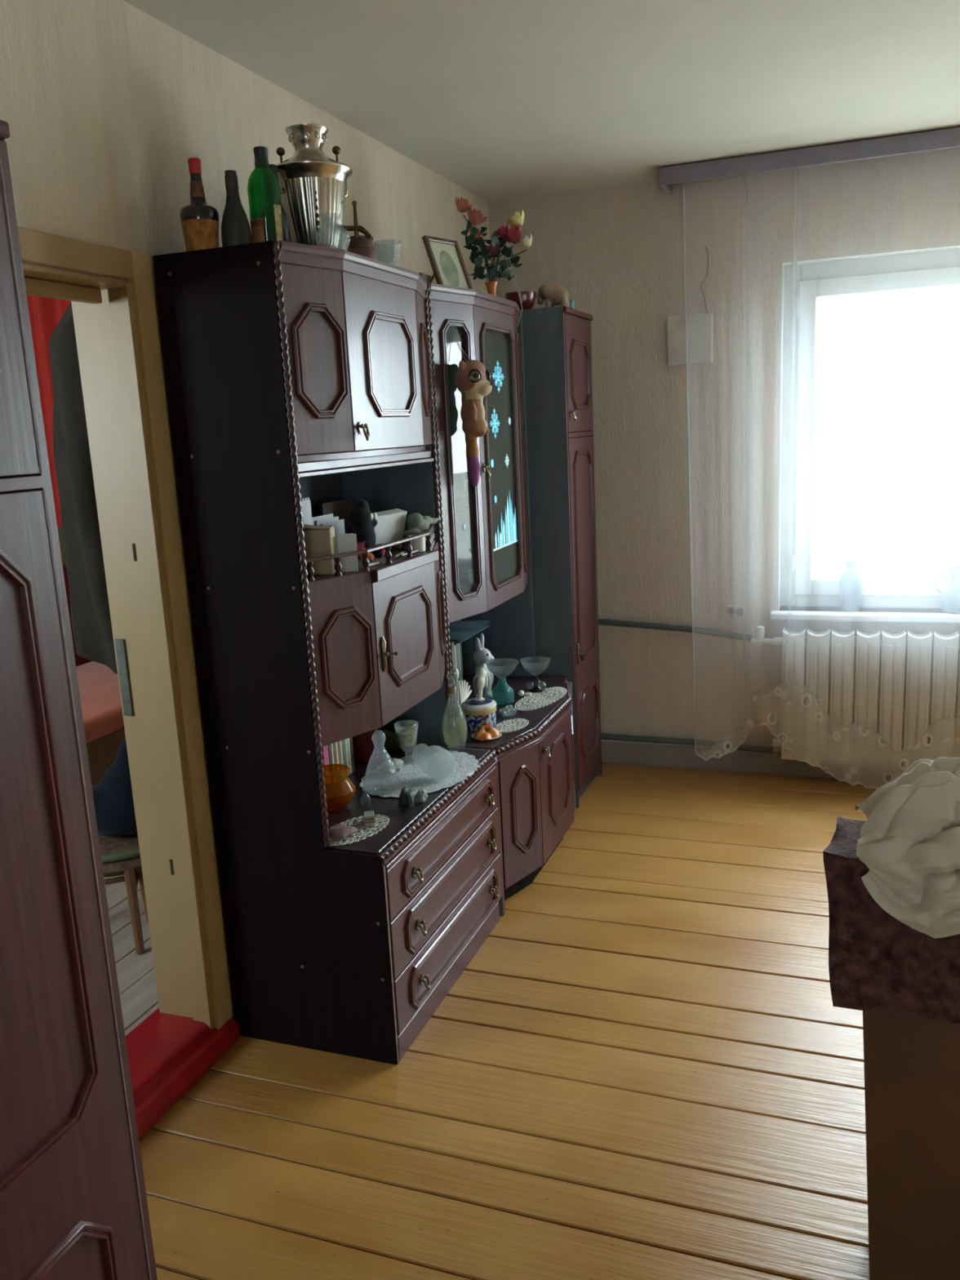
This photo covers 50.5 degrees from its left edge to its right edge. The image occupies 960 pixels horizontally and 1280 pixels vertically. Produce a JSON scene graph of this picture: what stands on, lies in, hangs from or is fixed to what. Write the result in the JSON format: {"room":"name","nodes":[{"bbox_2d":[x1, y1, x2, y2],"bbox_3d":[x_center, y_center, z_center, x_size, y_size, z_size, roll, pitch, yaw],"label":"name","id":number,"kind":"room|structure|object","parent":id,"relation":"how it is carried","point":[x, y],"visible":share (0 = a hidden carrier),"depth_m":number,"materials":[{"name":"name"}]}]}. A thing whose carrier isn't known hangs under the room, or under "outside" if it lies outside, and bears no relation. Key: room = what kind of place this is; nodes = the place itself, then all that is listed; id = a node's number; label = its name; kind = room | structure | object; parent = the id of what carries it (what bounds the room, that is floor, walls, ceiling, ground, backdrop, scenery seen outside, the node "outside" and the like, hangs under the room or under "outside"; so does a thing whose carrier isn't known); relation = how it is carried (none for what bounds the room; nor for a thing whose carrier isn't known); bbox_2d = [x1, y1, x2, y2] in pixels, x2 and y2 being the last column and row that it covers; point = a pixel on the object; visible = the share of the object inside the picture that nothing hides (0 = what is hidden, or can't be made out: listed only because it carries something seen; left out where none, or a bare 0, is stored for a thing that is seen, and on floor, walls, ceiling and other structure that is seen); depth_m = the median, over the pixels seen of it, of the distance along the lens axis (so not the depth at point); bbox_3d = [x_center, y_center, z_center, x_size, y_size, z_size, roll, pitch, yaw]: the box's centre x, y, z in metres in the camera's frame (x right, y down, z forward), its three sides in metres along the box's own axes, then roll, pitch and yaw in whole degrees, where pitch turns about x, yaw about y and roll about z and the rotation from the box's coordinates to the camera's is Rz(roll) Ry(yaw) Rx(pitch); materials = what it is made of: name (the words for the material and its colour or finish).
{"room":"living room","nodes":[
{"label":"living room","id":0,"kind":"room"},
{"bbox_2d":[57,528,66,564],"bbox_3d":[-3.944,-0.498,4.868,0.200,2.534,6.400,2,13,20],"label":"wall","id":1,"kind":"structure","parent":0,"point":[60,530],"depth_m":7.21,"materials":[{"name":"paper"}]},
{"bbox_2d":[0,0,490,1020],"bbox_3d":[-1.231,0.100,1.349,0.150,2.534,7.780,2,13,20],"label":"wall","id":2,"kind":"structure","parent":0,"point":[105,104],"depth_m":2.32,"materials":[{"name":"paint"}]},
{"bbox_2d":[17,226,240,1138],"bbox_3d":[-0.952,0.188,2.093,0.222,1.972,1.017,2,13,20],"label":"door","id":3,"kind":"structure","parent":2,"relation":"in","point":[116,322],"depth_m":2.45,"materials":[{"name":"beige paint"}]},
{"bbox_2d":[103,762,885,1279],"bbox_3d":[-0.678,1.187,2.218,7.850,0.061,9.300,2,13,20],"label":"floor","id":4,"kind":"structure","parent":0,"point":[647,1068],"depth_m":2.40,"materials":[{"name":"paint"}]},
{"bbox_2d":[0,120,157,1279],"bbox_3d":[-0.924,0.364,1.228,0.477,1.978,0.880,2,13,20],"label":"wardrobe","id":5,"kind":"object","parent":4,"relation":"on","point":[73,1205],"visible":1,"depth_m":1.46,"materials":[{"name":"brown wood"}]},
{"bbox_2d":[62,563,125,786],"bbox_3d":[-1.703,0.135,4.960,0.970,0.980,2.350,2,13,20],"label":"sofa","id":6,"kind":"object","parent":4,"relation":"on","point":[98,685],"visible":0.03,"depth_m":4.21,"materials":[{"name":"red fabric"}]},
{"bbox_2d":[75,661,124,743],"bbox_3d":[-1.617,0.177,4.937,0.790,0.100,2.350,2,13,20],"label":"seat cushion","id":7,"kind":"object","parent":6,"relation":"on","point":[98,685],"depth_m":4.28,"materials":[{"name":"fabric"}]},
{"bbox_2d":[98,831,148,954],"bbox_3d":[-1.163,0.786,3.327,0.380,0.324,0.383,2,13,20],"label":"stool","id":8,"kind":"object","parent":4,"relation":"on","point":[120,855],"visible":0.29,"depth_m":3.16,"materials":[{"name":"brown wood"}]},
{"bbox_2d":[92,739,137,835],"bbox_3d":[-1.172,0.470,3.280,0.292,0.306,0.253,2,13,20],"label":"jacket","id":9,"kind":"object","parent":8,"relation":"on","point":[113,796],"visible":0.44,"depth_m":3.20,"materials":[{"name":"fabric"}]},
{"bbox_2d":[98,831,142,877],"bbox_3d":[-1.169,0.677,3.303,0.380,0.100,0.380,2,13,20],"label":"cushion","id":10,"kind":"object","parent":8,"relation":"on","point":[120,855],"depth_m":3.16,"materials":[{"name":"fabric"}]},
{"bbox_2d":[152,240,505,1065],"bbox_3d":[-0.319,0.010,2.806,0.497,1.968,0.838,2,13,20],"label":"wall unit","id":11,"kind":"object","parent":4,"relation":"on","point":[294,371],"depth_m":2.51,"materials":[{"name":"brown laminate"}]},
{"bbox_2d":[179,157,219,251],"bbox_3d":[-0.638,-0.976,2.313,0.088,0.218,0.088,2,13,20],"label":"bottle","id":12,"kind":"object","parent":11,"relation":"on","point":[200,221],"visible":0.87,"depth_m":2.29,"materials":[{"name":"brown glass"}]},
{"bbox_2d":[221,169,252,246],"bbox_3d":[-0.560,-0.967,2.322,0.068,0.190,0.068,2,13,20],"label":"bottle","id":13,"kind":"object","parent":11,"relation":"on","point":[235,226],"visible":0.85,"depth_m":2.30,"materials":[{"name":"black glass"}]},
{"bbox_2d":[247,146,284,243],"bbox_3d":[-0.496,-1.005,2.353,0.076,0.246,0.077,2,13,20],"label":"bottle","id":14,"kind":"object","parent":11,"relation":"on","point":[264,191],"visible":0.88,"depth_m":2.33,"materials":[{"name":"green glass"}]},
{"bbox_2d":[269,164,291,242],"bbox_3d":[-0.497,-1.020,2.457,0.072,0.234,0.072,2,13,20],"label":"bottle","id":15,"kind":"object","parent":11,"relation":"on","point":[286,230],"visible":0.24,"depth_m":2.44,"materials":[{"name":"green glass"}]},
{"bbox_2d":[300,497,312,525],"bbox_3d":[-0.449,-0.275,2.626,0.004,0.179,0.068,2,13,20],"label":"pad","id":16,"kind":"object","parent":11,"relation":"on","point":[306,505],"visible":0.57,"depth_m":2.62,"materials":[{"name":"white paper"}]},
{"bbox_2d":[302,524,336,576],"bbox_3d":[-0.411,-0.223,2.507,0.104,0.122,0.072,-3,12,1],"label":"carton","id":17,"kind":"object","parent":11,"relation":"on","point":[319,540],"visible":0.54,"depth_m":2.47,"materials":[{"name":"cardboard"}]},
{"bbox_2d":[275,123,371,248],"bbox_3d":[-0.417,-1.092,2.537,0.209,0.334,0.215,8,16,42],"label":"samovar","id":18,"kind":"object","parent":11,"relation":"on","point":[313,185],"visible":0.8,"depth_m":2.48,"materials":[{"name":"silver metal"}]},
{"bbox_2d":[340,200,371,239],"bbox_3d":[-0.317,-1.050,2.548,0.086,0.092,0.024,-3,12,-1],"label":"tap","id":19,"kind":"object","parent":18,"relation":"on","point":[356,228],"depth_m":2.55,"materials":[{"name":"brown metal"}]},
{"bbox_2d":[321,745,329,764],"bbox_3d":[-0.480,0.357,2.906,0.100,0.140,0.031,2,13,20],"label":"book","id":20,"kind":"object","parent":11,"relation":"on","point":[325,748],"visible":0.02,"depth_m":2.88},
{"bbox_2d":[311,513,345,553],"bbox_3d":[-0.420,-0.289,2.837,0.017,0.118,0.165,2,13,20],"label":"letters","id":21,"kind":"object","parent":11,"relation":"on","point":[327,519],"visible":0.25,"depth_m":2.85,"materials":[{"name":"white paper"}]},
{"bbox_2d":[318,497,354,533],"bbox_3d":[-0.425,-0.346,3.053,0.015,0.142,0.200,2,13,20],"label":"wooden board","id":22,"kind":"object","parent":11,"relation":"on","point":[340,508],"visible":0.42,"depth_m":3.04,"materials":[{"name":"wood"}]},
{"bbox_2d":[334,742,338,764],"bbox_3d":[-0.459,0.334,2.962,0.100,0.160,0.014,2,13,20],"label":"book","id":23,"kind":"object","parent":11,"relation":"on","point":[335,743],"visible":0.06,"depth_m":2.94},
{"bbox_2d":[322,764,355,811],"bbox_3d":[-0.397,0.401,2.753,0.122,0.108,0.122,2,13,20],"label":"vase","id":24,"kind":"object","parent":11,"relation":"on","point":[340,789],"visible":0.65,"depth_m":2.72,"materials":[{"name":"orange glass"}]},
{"bbox_2d":[338,740,343,764],"bbox_3d":[-0.450,0.325,2.986,0.100,0.167,0.016,2,13,20],"label":"book","id":25,"kind":"object","parent":11,"relation":"on","point":[340,741],"visible":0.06,"depth_m":2.97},
{"bbox_2d":[342,739,346,764],"bbox_3d":[-0.445,0.320,3.000,0.100,0.169,0.014,2,13,20],"label":"book","id":26,"kind":"object","parent":11,"relation":"on","point":[343,740],"visible":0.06,"depth_m":2.98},
{"bbox_2d":[344,738,350,774],"bbox_3d":[-0.439,0.316,3.014,0.100,0.172,0.016,2,13,20],"label":"book","id":27,"kind":"object","parent":11,"relation":"on","point":[345,740],"visible":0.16,"depth_m":3.00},
{"bbox_2d":[337,533,358,572],"bbox_3d":[-0.329,-0.217,2.535,0.050,0.092,0.031,-3,12,1],"label":"cards","id":28,"kind":"object","parent":11,"relation":"on","point":[346,542],"visible":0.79,"depth_m":2.52,"materials":[{"name":"white paper"}]},
{"bbox_2d":[346,737,351,773],"bbox_3d":[-0.433,0.319,3.030,0.100,0.158,0.014,2,13,20],"label":"book","id":29,"kind":"object","parent":11,"relation":"on","point":[348,739],"visible":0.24,"depth_m":3.02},
{"bbox_2d":[349,737,355,773],"bbox_3d":[-0.428,0.313,3.044,0.100,0.164,0.016,2,13,20],"label":"book","id":30,"kind":"object","parent":11,"relation":"on","point":[350,738],"visible":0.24,"depth_m":3.03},
{"bbox_2d":[328,813,389,846],"bbox_3d":[-0.317,0.483,2.594,0.135,0.004,0.212,2,13,20],"label":"doily","id":31,"kind":"object","parent":11,"relation":"on","point":[367,833],"visible":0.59,"depth_m":2.59,"materials":[{"name":"fabric"}]},
{"bbox_2d":[328,823,357,839],"bbox_3d":[-0.349,0.479,2.549,0.074,0.020,0.080,2,13,20],"label":"seashell","id":32,"kind":"object","parent":31,"relation":"on","point":[339,831],"visible":0.92,"depth_m":2.53,"materials":[{"name":"pink"}]},
{"bbox_2d":[363,810,374,826],"bbox_3d":[-0.285,0.459,2.620,0.026,0.026,0.040,-4,12,-8],"label":"matchbox","id":33,"kind":"object","parent":31,"relation":"on","point":[369,818],"visible":1,"depth_m":2.60},
{"bbox_2d":[346,235,377,260],"bbox_3d":[-0.309,-0.998,2.648,0.082,0.094,0.082,2,13,20],"label":"clay pot","id":34,"kind":"object","parent":11,"relation":"on","point":[362,246],"visible":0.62,"depth_m":2.61,"materials":[{"name":"ceramic"}]},
{"bbox_2d":[345,499,386,561],"bbox_3d":[-0.307,-0.287,2.663,0.090,0.157,0.145,2,13,20],"label":"bird","id":35,"kind":"object","parent":11,"relation":"on","point":[361,522],"visible":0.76,"depth_m":2.63},
{"bbox_2d":[352,728,379,762],"bbox_3d":[-0.353,0.306,3.131,0.080,0.135,0.018,2,13,20],"label":"book","id":36,"kind":"object","parent":11,"relation":"on","point":[363,745],"visible":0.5,"depth_m":3.13,"materials":[{"name":"paper"}]},
{"bbox_2d":[306,542,427,579],"bbox_3d":[-0.386,-0.210,2.783,0.366,0.018,0.800,2,13,20],"label":"railing","id":37,"kind":"object","parent":11,"relation":"attached to","point":[362,573],"depth_m":2.57,"materials":[{"name":"brown wood"}]},
{"bbox_2d":[372,508,407,547],"bbox_3d":[-0.288,-0.300,2.846,0.062,0.114,0.246,3,13,26],"label":"box","id":38,"kind":"object","parent":11,"relation":"on","point":[390,526],"visible":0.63,"depth_m":2.87,"materials":[{"name":"cardboard"}]},
{"bbox_2d":[377,715,411,754],"bbox_3d":[-0.291,0.305,3.210,0.166,0.099,0.171,2,13,20],"label":"bowl","id":39,"kind":"object","parent":11,"relation":"on","point":[388,731],"visible":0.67,"depth_m":3.18,"materials":[{"name":"green glass"}]},
{"bbox_2d":[398,786,415,808],"bbox_3d":[-0.196,0.422,2.723,0.042,0.058,0.054,2,13,20],"label":"stone","id":40,"kind":"object","parent":11,"relation":"on","point":[406,797],"visible":1,"depth_m":2.71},
{"bbox_2d":[326,744,489,853],"bbox_3d":[-0.318,0.432,2.903,0.454,0.020,0.800,2,13,20],"label":"countertop","id":41,"kind":"structure","parent":11,"relation":"on","point":[400,819],"depth_m":2.74,"materials":[{"name":"wood"}]},
{"bbox_2d":[408,534,425,552],"bbox_3d":[-0.172,-0.272,2.870,0.057,0.046,0.046,-11,14,-35],"label":"mug","id":42,"kind":"object","parent":11,"relation":"on","point":[419,544],"visible":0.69,"depth_m":2.85,"materials":[{"name":"white ceramic"}]},
{"bbox_2d":[360,751,478,797],"bbox_3d":[-0.177,0.392,3.001,0.308,0.007,0.424,2,13,20],"label":"lace cloth","id":43,"kind":"object","parent":11,"relation":"on","point":[448,768],"visible":0.94,"depth_m":2.99,"materials":[{"name":"fabric"}]},
{"bbox_2d":[381,757,403,773],"bbox_3d":[-0.260,0.368,3.022,0.068,0.035,0.085,2,13,20],"label":"shell","id":44,"kind":"object","parent":43,"relation":"on","point":[387,766],"visible":0.97,"depth_m":3.00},
{"bbox_2d":[394,720,417,759],"bbox_3d":[-0.220,0.309,3.092,0.076,0.121,0.076,2,13,20],"label":"goblet","id":45,"kind":"object","parent":43,"relation":"on","point":[406,736],"visible":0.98,"depth_m":3.07,"materials":[{"name":"clear glass"}]},
{"bbox_2d":[419,745,448,778],"bbox_3d":[-0.143,0.346,2.963,0.092,0.094,0.135,-9,13,-28],"label":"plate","id":46,"kind":"object","parent":43,"relation":"on","point":[442,748],"visible":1,"depth_m":2.92,"materials":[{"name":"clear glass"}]},
{"bbox_2d":[414,788,427,802],"bbox_3d":[-0.160,0.422,2.764,0.030,0.037,0.031,7,15,40],"label":"pebble","id":47,"kind":"object","parent":11,"relation":"on","point":[421,795],"visible":1,"depth_m":2.75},
{"bbox_2d":[404,512,439,545],"bbox_3d":[-0.168,-0.329,3.001,0.058,0.103,0.196,2,13,20],"label":"plush lizard","id":48,"kind":"object","parent":11,"relation":"on","point":[418,523],"visible":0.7,"depth_m":2.93},
{"bbox_2d":[386,765,497,921],"bbox_3d":[-0.092,0.541,2.843,0.018,0.131,0.797,2,13,20],"label":"drawer","id":49,"kind":"object","parent":11,"relation":"in","point":[439,842],"depth_m":2.76,"materials":[{"name":"brown wood"}]},
{"bbox_2d":[389,807,500,979],"bbox_3d":[-0.085,0.685,2.873,0.018,0.151,0.797,2,13,20],"label":"drawer","id":50,"kind":"object","parent":11,"relation":"in","point":[439,898],"depth_m":2.79,"materials":[{"name":"brown wood"}]},
{"bbox_2d":[394,853,502,1035],"bbox_3d":[-0.077,0.837,2.904,0.018,0.149,0.797,2,13,20],"label":"drawer","id":51,"kind":"object","parent":11,"relation":"in","point":[444,948],"depth_m":2.82,"materials":[{"name":"brown wood"}]},
{"bbox_2d":[441,676,467,751],"bbox_3d":[-0.082,0.220,3.181,0.082,0.256,0.082,2,13,20],"label":"decanter","id":52,"kind":"object","parent":11,"relation":"on","point":[451,689],"visible":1,"depth_m":3.16,"materials":[{"name":"clear glass"}]},
{"bbox_2d":[426,282,575,900],"bbox_3d":[0.015,-0.176,3.605,0.559,1.975,0.928,2,13,20],"label":"display cabinet","id":53,"kind":"object","parent":4,"relation":"on","point":[488,539],"visible":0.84,"depth_m":3.53,"materials":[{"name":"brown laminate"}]},
{"bbox_2d":[418,272,431,283],"bbox_3d":[-0.197,-1.116,3.224,0.065,0.075,0.080,2,13,20],"label":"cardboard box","id":54,"kind":"object","parent":53,"relation":"on","point":[427,277],"visible":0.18,"depth_m":3.21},
{"bbox_2d":[422,235,472,288],"bbox_3d":[-0.131,-1.201,3.313,0.165,0.197,0.165,6,15,37],"label":"picture frame","id":55,"kind":"object","parent":53,"relation":"on","point":[445,256],"visible":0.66,"depth_m":3.28,"materials":[{"name":"brown wood"}]},
{"bbox_2d":[440,250,459,286],"bbox_3d":[-0.097,-1.198,3.287,0.046,0.117,0.077,2,13,20],"label":"print","id":56,"kind":"object","parent":55,"relation":"attached to","point":[449,264],"depth_m":3.29},
{"bbox_2d":[449,404,507,410],"bbox_3d":[-0.125,-0.801,3.516,0.314,0.006,0.892,2,13,20],"label":"glass shelf","id":57,"kind":"object","parent":53,"relation":"attached to","point":[452,407],"depth_m":3.90,"materials":[{"name":"glass"}]},
{"bbox_2d":[454,495,511,513],"bbox_3d":[-0.109,-0.469,3.586,0.314,0.006,0.892,2,13,20],"label":"glass shelf","id":58,"kind":"object","parent":53,"relation":"attached to","point":[460,501],"depth_m":3.75,"materials":[{"name":"glass"}]},
{"bbox_2d":[455,195,532,326],"bbox_3d":[0.053,-1.278,3.439,0.252,0.431,0.119,-3,12,1],"label":"flowers","id":59,"kind":"object","parent":53,"relation":"on","point":[513,235],"visible":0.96,"depth_m":3.42,"materials":[{"name":"multicoloured ceramic"}]},
{"bbox_2d":[450,674,567,749],"bbox_3d":[0.018,0.248,3.700,0.522,0.019,0.928,2,13,20],"label":"countertop","id":60,"kind":"structure","parent":53,"relation":"on","point":[535,717],"depth_m":3.59,"materials":[{"name":"paint"}]},
{"bbox_2d":[449,641,457,712],"bbox_3d":[-0.158,0.126,3.637,0.145,0.262,0.027,2,13,20],"label":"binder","id":61,"kind":"object","parent":60,"relation":"on","point":[451,647],"visible":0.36,"depth_m":3.60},
{"bbox_2d":[448,620,490,641],"bbox_3d":[-0.104,-0.038,3.706,0.200,0.024,0.300,2,13,20],"label":"magazine","id":62,"kind":"object","parent":61,"relation":"on","point":[460,631],"visible":0.54,"depth_m":3.67,"materials":[{"name":"paper"}]},
{"bbox_2d":[453,642,460,704],"bbox_3d":[-0.149,0.125,3.704,0.155,0.235,0.021,2,13,20],"label":"book","id":63,"kind":"object","parent":60,"relation":"on","point":[455,644],"visible":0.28,"depth_m":3.66,"materials":[{"name":"paper"}]},
{"bbox_2d":[453,641,462,679],"bbox_3d":[-0.138,0.119,3.735,0.155,0.235,0.015,2,13,20],"label":"book","id":64,"kind":"object","parent":60,"relation":"on","point":[460,642],"visible":0.16,"depth_m":3.69,"materials":[{"name":"paper"}]},
{"bbox_2d":[453,667,471,719],"bbox_3d":[-0.062,0.178,3.546,0.044,0.187,0.110,2,13,20],"label":"ornament","id":65,"kind":"object","parent":60,"relation":"on","point":[463,692],"visible":0.84,"depth_m":3.53,"materials":[{"name":"white ceramic"}]},
{"bbox_2d":[461,697,496,731],"bbox_3d":[-0.003,0.248,3.427,0.120,0.094,0.120,2,13,20],"label":"round box","id":66,"kind":"object","parent":60,"relation":"on","point":[477,713],"visible":0.98,"depth_m":3.38,"materials":[{"name":"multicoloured ceramic"}]},
{"bbox_2d":[472,633,493,701],"bbox_3d":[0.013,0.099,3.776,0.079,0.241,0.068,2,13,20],"label":"rabbit figurine","id":67,"kind":"object","parent":66,"relation":"on","point":[482,655],"visible":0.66,"depth_m":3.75,"materials":[{"name":"ceramic"}]},
{"bbox_2d":[471,724,502,741],"bbox_3d":[0.021,0.297,3.320,0.100,0.040,0.120,2,13,20],"label":"shell dish","id":68,"kind":"object","parent":60,"relation":"on","point":[491,733],"visible":1,"depth_m":3.29,"materials":[{"name":"ceramic"}]},
{"bbox_2d":[483,661,519,704],"bbox_3d":[0.081,0.154,3.702,0.130,0.150,0.130,2,13,20],"label":"compote","id":69,"kind":"object","parent":60,"relation":"on","point":[503,693],"visible":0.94,"depth_m":3.68,"materials":[{"name":"teal glass"}]},
{"bbox_2d":[483,661,519,678],"bbox_3d":[0.079,0.109,3.693,0.130,0.058,0.130,2,13,20],"label":"bowl","id":70,"kind":"object","parent":69,"relation":"on","point":[518,661],"depth_m":3.68,"materials":[{"name":"glass"}]},
{"bbox_2d":[499,704,516,715],"bbox_3d":[0.098,0.245,3.553,0.064,0.039,0.064,2,13,20],"label":"dish","id":71,"kind":"object","parent":60,"relation":"on","point":[507,709],"visible":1,"depth_m":3.55,"materials":[{"name":"clear glass"}]},
{"bbox_2d":[493,718,528,733],"bbox_3d":[0.104,0.288,3.429,0.101,0.004,0.168,5,14,32],"label":"doily","id":72,"kind":"object","parent":60,"relation":"on","point":[508,724],"visible":0.94,"depth_m":3.43,"materials":[{"name":"fabric"}]},
{"bbox_2d":[514,686,566,711],"bbox_3d":[0.225,0.215,3.749,0.144,0.004,0.335,2,13,20],"label":"doily","id":73,"kind":"object","parent":60,"relation":"on","point":[520,706],"visible":1,"depth_m":3.74,"materials":[{"name":"fabric"}]},
{"bbox_2d":[520,659,550,693],"bbox_3d":[0.211,0.133,3.840,0.114,0.122,0.114,2,13,20],"label":"compote","id":74,"kind":"object","parent":73,"relation":"on","point":[535,688],"visible":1,"depth_m":3.84,"materials":[{"name":"clear glass"}]},
{"bbox_2d":[522,306,602,808],"bbox_3d":[0.231,-0.324,4.255,0.505,1.978,0.420,2,13,20],"label":"closet","id":75,"kind":"object","parent":4,"relation":"on","point":[557,340],"visible":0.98,"depth_m":4.02,"materials":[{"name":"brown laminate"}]},
{"bbox_2d":[504,291,536,310],"bbox_3d":[0.157,-1.296,3.913,0.122,0.068,0.122,2,13,20],"label":"bowl","id":76,"kind":"object","parent":75,"relation":"on","point":[528,298],"visible":0.75,"depth_m":3.87,"materials":[{"name":"red ceramic"}]},
{"bbox_2d":[537,283,569,307],"bbox_3d":[0.284,-1.327,3.945,0.124,0.104,0.068,2,13,20],"label":"elephant figurine","id":77,"kind":"object","parent":75,"relation":"on","point":[554,294],"visible":0.88,"depth_m":3.92,"materials":[{"name":"ceramic"}]},
{"bbox_2d":[862,1010,959,1279],"bbox_3d":[1.139,0.761,1.643,1.026,0.832,0.174,2,13,20],"label":"table","id":78,"kind":"object","parent":4,"relation":"on","point":[912,1064],"visible":0.57,"depth_m":1.73,"materials":[{"name":"brown wood"}]},
{"bbox_2d":[822,815,959,1024],"bbox_3d":[1.104,0.477,1.589,1.078,0.273,0.195,2,13,20],"label":"patterned cloth","id":79,"kind":"object","parent":78,"relation":"on","point":[878,963],"visible":0.57,"depth_m":1.66,"materials":[{"name":"fabric"}]},
{"bbox_2d":[854,756,959,938],"bbox_3d":[0.920,0.332,1.581,0.636,0.286,0.262,2,13,20],"label":"heap","id":80,"kind":"object","parent":79,"relation":"on","point":[908,842],"visible":1,"depth_m":1.59,"materials":[{"name":"fabric"}]},
{"bbox_2d":[122,0,959,201],"bbox_3d":[0.624,-1.135,0.370,4.245,0.100,7.780,2,13,20],"label":"ceiling","id":81,"kind":"structure","parent":0,"point":[500,100],"depth_m":2.85,"materials":[{"name":"paint"}]},
{"bbox_2d":[487,146,959,758],"bbox_3d":[2.062,-0.630,4.073,4.095,2.534,0.280,2,13,20],"label":"wall","id":82,"kind":"structure","parent":0,"point":[617,251],"depth_m":4.30,"materials":[{"name":"paint"}]},
{"bbox_2d":[598,618,752,641],"bbox_3d":[0.650,-0.059,4.544,1.102,0.106,0.036,2,13,20],"label":"pipe","id":83,"kind":"object","parent":82,"relation":"attached to","point":[601,621],"visible":0.6,"depth_m":4.46,"materials":[{"name":"metal"}]},
{"bbox_2d":[600,733,773,753],"bbox_3d":[0.716,0.450,4.629,1.192,0.036,0.054,2,13,22],"label":"pipe","id":84,"kind":"object","parent":82,"relation":"attached to","point":[603,736],"visible":0.74,"depth_m":4.55,"materials":[{"name":"metal"}]},
{"bbox_2d":[666,245,713,364],"bbox_3d":[0.862,-1.372,4.185,0.184,0.458,0.030,2,13,20],"label":"junction box","id":85,"kind":"object","parent":82,"relation":"attached to","point":[700,326],"visible":1,"depth_m":4.20,"materials":[{"name":"white plastic"}]},
{"bbox_2d":[727,605,744,617],"bbox_3d":[1.102,-0.123,4.387,0.074,0.050,0.014,2,13,20],"label":"wall socket","id":86,"kind":"object","parent":82,"relation":"attached to","point":[732,611],"visible":1,"depth_m":4.38,"materials":[{"name":"white plastic"}]},
{"bbox_2d":[727,608,735,615],"bbox_3d":[1.083,-0.122,4.388,0.034,0.034,0.004,2,13,20],"label":"outlet","id":87,"kind":"object","parent":86,"relation":"attached to","point":[731,611],"depth_m":4.39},
{"bbox_2d":[735,608,744,615],"bbox_3d":[1.117,-0.121,4.376,0.034,0.034,0.004,2,13,20],"label":"outlet","id":88,"kind":"object","parent":86,"relation":"attached to","point":[739,611],"depth_m":4.38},
{"bbox_2d":[601,741,905,782],"bbox_3d":[1.974,0.558,4.214,3.895,0.100,0.016,2,13,20],"label":"baseboard","id":89,"kind":"structure","parent":82,"relation":"attached to","point":[620,753],"depth_m":4.53,"materials":[{"name":"paint"}]},
{"bbox_2d":[658,127,959,195],"bbox_3d":[2.178,-1.775,3.495,3.095,0.062,0.202,2,13,20],"label":"rail","id":90,"kind":"object","parent":82,"relation":"attached to","point":[948,138],"depth_m":3.75,"materials":[{"name":"grey paint"}]},
{"bbox_2d":[683,182,959,789],"bbox_3d":[2.232,-0.555,3.686,2.960,2.442,0.058,2,13,20],"label":"sheer curtain","id":91,"kind":"object","parent":82,"relation":"hanging from","point":[782,694],"visible":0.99,"depth_m":4.21,"materials":[{"name":"fabric"}]},
{"bbox_2d":[751,626,959,767],"bbox_3d":[1.826,0.235,4.143,1.401,0.575,0.111,2,13,20],"label":"radiator","id":92,"kind":"object","parent":82,"relation":"attached to","point":[943,720],"visible":0.92,"depth_m":4.17,"materials":[{"name":"white metal"}]},
{"bbox_2d":[768,244,959,623],"bbox_3d":[2.208,-0.785,3.890,2.102,1.440,0.230,2,13,20],"label":"window","id":93,"kind":"structure","parent":82,"relation":"in","point":[803,282],"depth_m":4.20,"materials":[{"name":"white paint"}]},
{"bbox_2d":[838,559,863,611],"bbox_3d":[1.546,-0.228,4.244,0.100,0.210,0.100,2,13,20],"label":"vase","id":94,"kind":"object","parent":93,"relation":"on","point":[851,580],"visible":1,"depth_m":4.21,"materials":[{"name":"grey ceramic"}]},
{"bbox_2d":[933,560,959,613],"bbox_3d":[1.923,-0.212,4.105,0.120,0.200,0.143,-10,14,-31],"label":"jug","id":95,"kind":"object","parent":93,"relation":"on","point":[950,592],"visible":1,"depth_m":4.08,"materials":[{"name":"grey ceramic"}]},
{"bbox_3d":[-2.318,-1.740,3.974,3.805,0.100,6.400,2,13,20],"label":"ceiling","id":96,"kind":"structure","parent":0,"visible":0},
{"bbox_2d":[26,294,71,528],"bbox_3d":[-2.041,-1.231,5.055,0.800,1.345,0.098,2,13,20],"label":"curtain","id":97,"kind":"object","parent":96,"relation":"hanging from","point":[45,313],"visible":0.07,"depth_m":5.05,"materials":[{"name":"fabric"}]},
{"label":"outside","id":98,"kind":"structure","parent":0,"visible":0},
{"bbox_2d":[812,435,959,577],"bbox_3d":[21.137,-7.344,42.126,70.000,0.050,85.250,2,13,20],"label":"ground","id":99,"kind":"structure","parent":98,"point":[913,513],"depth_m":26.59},
{"bbox_3d":[-0.820,-1.030,2.833,0.165,0.080,0.850,2,13,20],"label":"rail","id":100,"kind":"object","parent":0,"visible":0},
{"bbox_2d":[48,302,117,674],"bbox_3d":[-0.961,-0.422,2.734,0.318,0.995,0.372,2,13,20],"label":"curtain","id":101,"kind":"object","parent":100,"relation":"hanging from","point":[91,625],"visible":0.33,"depth_m":2.62,"materials":[{"name":"grey fabric"}]},
{"bbox_3d":[-0.071,-0.926,3.105,0.019,0.028,0.027,2,13,20],"label":"hook","id":102,"kind":"object","parent":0,"visible":0},
{"bbox_2d":[453,336,493,486],"bbox_3d":[-0.021,-0.702,3.132,0.106,0.455,0.119,8,16,41],"label":"plush toy","id":103,"kind":"object","parent":102,"relation":"hanging from","point":[472,380],"visible":1,"depth_m":3.10,"materials":[{"name":"brown fabric"}]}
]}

